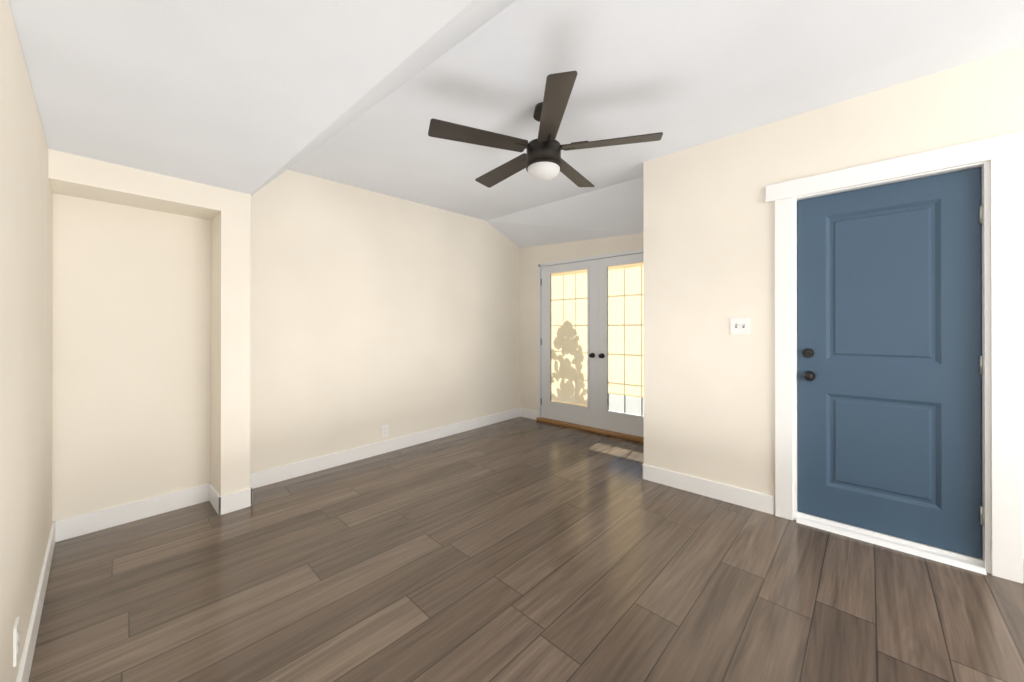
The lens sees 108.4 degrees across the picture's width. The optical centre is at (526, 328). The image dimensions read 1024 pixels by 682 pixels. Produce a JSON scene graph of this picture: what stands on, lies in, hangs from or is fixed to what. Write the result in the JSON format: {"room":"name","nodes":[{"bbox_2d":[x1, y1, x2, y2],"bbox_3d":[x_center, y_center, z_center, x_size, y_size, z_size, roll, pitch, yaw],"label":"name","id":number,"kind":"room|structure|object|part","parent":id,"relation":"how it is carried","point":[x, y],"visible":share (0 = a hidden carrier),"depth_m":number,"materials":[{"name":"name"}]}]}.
{"room":"empty living room","nodes":[
{"label":"empty living room","id":0,"kind":"room"},
{"bbox_2d":[0,0,52,681],"bbox_3d":[-0.047,-0.255,-0.274,7.150,2.950,0.150,0,0,41],"label":"wall","id":1,"kind":"structure","parent":0,"point":[26,293],"depth_m":1.25,"materials":[{"name":"beige paint"}]},
{"bbox_2d":[13,616,19,666],"bbox_3d":[-1.585,0.973,1.149,0.072,0.116,0.008,0,0,41],"label":"outlet","id":2,"kind":"object","parent":1,"relation":"attached to","point":[16,640],"visible":1,"depth_m":1.13,"materials":[{"name":"white plastic"}]},
{"bbox_2d":[15,520,58,681],"bbox_3d":[-0.051,1.160,-0.166,7.000,0.120,0.012,0,0,41],"label":"baseboard","id":3,"kind":"structure","parent":1,"relation":"attached to","point":[23,674],"depth_m":1.47,"materials":[{"name":"white paint"}]},
{"bbox_2d":[48,149,220,219],"bbox_3d":[-2.360,-0.859,2.273,0.324,0.170,0.698,0,0,41],"label":"beam","id":4,"kind":"structure","parent":0,"point":[82,177],"depth_m":2.15,"materials":[{"name":"beige paint"}]},
{"bbox_2d":[211,188,250,495],"bbox_3d":[-2.081,0.141,2.596,0.324,2.170,0.158,0,0,41],"label":"column","id":5,"kind":"structure","parent":0,"point":[230,345],"depth_m":2.50,"materials":[{"name":"beige paint"}]},
{"bbox_2d":[207,484,230,515],"bbox_3d":[-2.113,1.166,2.524,0.306,0.120,0.034,0,0,41],"label":"baseboard","id":6,"kind":"structure","parent":5,"relation":"attached to","point":[222,504],"depth_m":2.45,"materials":[{"name":"white paint"}]},
{"bbox_2d":[235,476,254,507],"bbox_3d":[-2.010,1.166,2.644,0.306,0.120,0.012,0,0,41],"label":"baseboard","id":7,"kind":"structure","parent":5,"relation":"attached to","point":[245,497],"depth_m":2.52,"materials":[{"name":"white paint"}]},
{"bbox_2d":[52,169,519,521],"bbox_3d":[-1.455,-0.246,3.689,0.150,2.950,4.326,0,0,41],"label":"wall","id":8,"kind":"structure","parent":0,"point":[372,313],"depth_m":2.98,"materials":[{"name":"beige paint"}]},
{"bbox_2d":[59,483,210,540],"bbox_3d":[-2.468,1.166,2.382,0.012,0.120,0.668,0,0,41],"label":"baseboard","id":9,"kind":"structure","parent":8,"relation":"attached to","point":[75,526],"depth_m":2.33,"materials":[{"name":"white paint"}]},
{"bbox_2d":[250,408,518,487],"bbox_3d":[-1.115,1.169,3.958,0.012,0.120,3.170,0,0,41],"label":"baseboard","id":10,"kind":"structure","parent":8,"relation":"attached to","point":[281,473],"depth_m":3.50,"materials":[{"name":"white paint"}]},
{"bbox_2d":[382,424,388,437],"bbox_3d":[-1.391,1.014,3.640,0.008,0.116,0.072,0,0,41],"label":"outlet","id":11,"kind":"object","parent":8,"relation":"attached to","point":[385,430],"visible":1,"depth_m":3.64,"materials":[{"name":"white plastic"}]},
{"bbox_2d":[9,0,1023,247],"bbox_3d":[1.256,-1.351,1.361,7.400,0.850,4.426,0,0,41],"label":"ceiling","id":12,"kind":"structure","parent":0,"point":[249,96],"depth_m":1.74,"materials":[{"name":"white paint"}]},
{"bbox_2d":[428,71,662,187],"bbox_3d":[0.102,-1.104,2.232,1.282,0.435,1.280,0,0,41],"label":"ceiling fan","id":13,"kind":"object","parent":12,"relation":"hanging from","point":[541,160],"visible":1,"depth_m":2.09,"materials":[{"name":"brown wood"}]},
{"bbox_2d":[28,417,1023,681],"bbox_3d":[1.256,1.284,1.356,7.600,0.120,4.626,0,0,41],"label":"floor","id":14,"kind":"structure","parent":0,"point":[520,549],"depth_m":1.73,"materials":[{"name":"laminate"}]},
{"bbox_2d":[520,232,642,410],"bbox_3d":[0.852,-0.245,4.460,2.345,2.950,0.150,0,0,41],"label":"wall","id":15,"kind":"structure","parent":0,"point":[532,258],"depth_m":5.00,"materials":[{"name":"beige paint"}]},
{"bbox_2d":[519,408,537,419],"bbox_3d":[0.045,1.171,5.043,0.295,0.120,0.012,0,0,41],"label":"baseboard","id":16,"kind":"structure","parent":15,"relation":"attached to","point":[532,414],"depth_m":5.05,"materials":[{"name":"white paint"}]},
{"bbox_2d":[541,259,598,427],"bbox_3d":[0.521,0.184,4.656,0.871,2.010,0.109,0,0,41],"label":"french door","id":17,"kind":"structure","parent":15,"relation":"in","point":[570,318],"depth_m":4.66,"materials":[{"name":"white paint"}]},
{"bbox_2d":[536,417,643,442],"bbox_3d":[0.900,1.211,4.425,1.820,0.038,0.235,0,0,41],"label":"sill","id":18,"kind":"structure","parent":15,"relation":"attached to","point":[603,431],"depth_m":4.38,"materials":[{"name":"brown wood"}]},
{"bbox_2d":[538,249,642,417],"bbox_3d":[0.895,0.185,4.420,1.800,2.090,0.152,0,0,41],"label":"trim","id":19,"kind":"structure","parent":15,"relation":"attached to","point":[539,298],"depth_m":4.93,"materials":[{"name":"white paint"}]},
{"bbox_2d":[598,253,643,436],"bbox_3d":[1.184,0.182,4.087,0.873,2.010,0.109,0,0,41],"label":"french door","id":20,"kind":"structure","parent":15,"relation":"in","point":[621,319],"depth_m":4.20,"materials":[{"name":"white paint"}]},
{"bbox_2d":[643,46,1023,582],"bbox_3d":[2.876,-0.251,1.444,4.955,2.950,0.120,0,0,41],"label":"wall","id":21,"kind":"structure","parent":0,"point":[709,273],"depth_m":2.56,"materials":[{"name":"beige paint"}]},
{"bbox_2d":[643,464,773,514],"bbox_3d":[1.300,1.167,2.708,0.864,0.120,0.012,0,0,41],"label":"baseboard","id":22,"kind":"structure","parent":21,"relation":"attached to","point":[750,499],"depth_m":2.67,"materials":[{"name":"white paint"}]},
{"bbox_2d":[730,317,749,333],"bbox_3d":[1.477,-0.016,2.555,0.116,0.116,0.017,0,0,41],"label":"switch plate","id":23,"kind":"object","parent":21,"relation":"attached to","point":[739,325],"visible":1,"depth_m":2.55,"materials":[{"name":"white plastic"}]},
{"bbox_2d":[798,167,982,558],"bbox_3d":[2.034,0.178,2.123,0.764,2.005,0.113,0,0,41],"label":"door","id":24,"kind":"structure","parent":21,"relation":"in","point":[890,364],"depth_m":2.10,"materials":[{"name":"paint"}]},
{"bbox_3d":[1.773,0.231,2.319,0.069,0.208,0.069,0,0,41],"label":"knob","id":25,"kind":"part","parent":24,"relation":"part of","materials":[{"name":"black metal"}]},
{"bbox_3d":[2.333,0.187,1.895,0.013,1.627,0.042,0,0,41],"label":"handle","id":26,"kind":"part","parent":24,"relation":"part of","materials":[{"name":"silver metal"}]},
{"bbox_2d":[796,511,986,574],"bbox_3d":[2.043,1.205,2.137,0.766,0.041,0.150,0,0,41],"label":"door threshold sill","id":27,"kind":"structure","parent":21,"relation":"attached to","point":[966,562],"depth_m":2.07,"materials":[{"name":"white wood"}]},
{"bbox_2d":[766,131,1023,583],"bbox_3d":[2.046,0.140,2.142,1.092,2.170,0.142,0,0,41],"label":"door frame","id":28,"kind":"structure","parent":21,"relation":"attached to","point":[1002,154],"depth_m":1.85,"materials":[{"name":"white paint"}]},
{"label":"outside","id":29,"kind":"structure","parent":0,"visible":0},
{"bbox_2d":[552,365,643,414],"bbox_3d":[4.622,1.300,9.110,18.000,0.080,11.824,0,0,41],"label":"ground","id":30,"kind":"structure","parent":29,"point":[628,406],"depth_m":6.15,"materials":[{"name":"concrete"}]}
]}

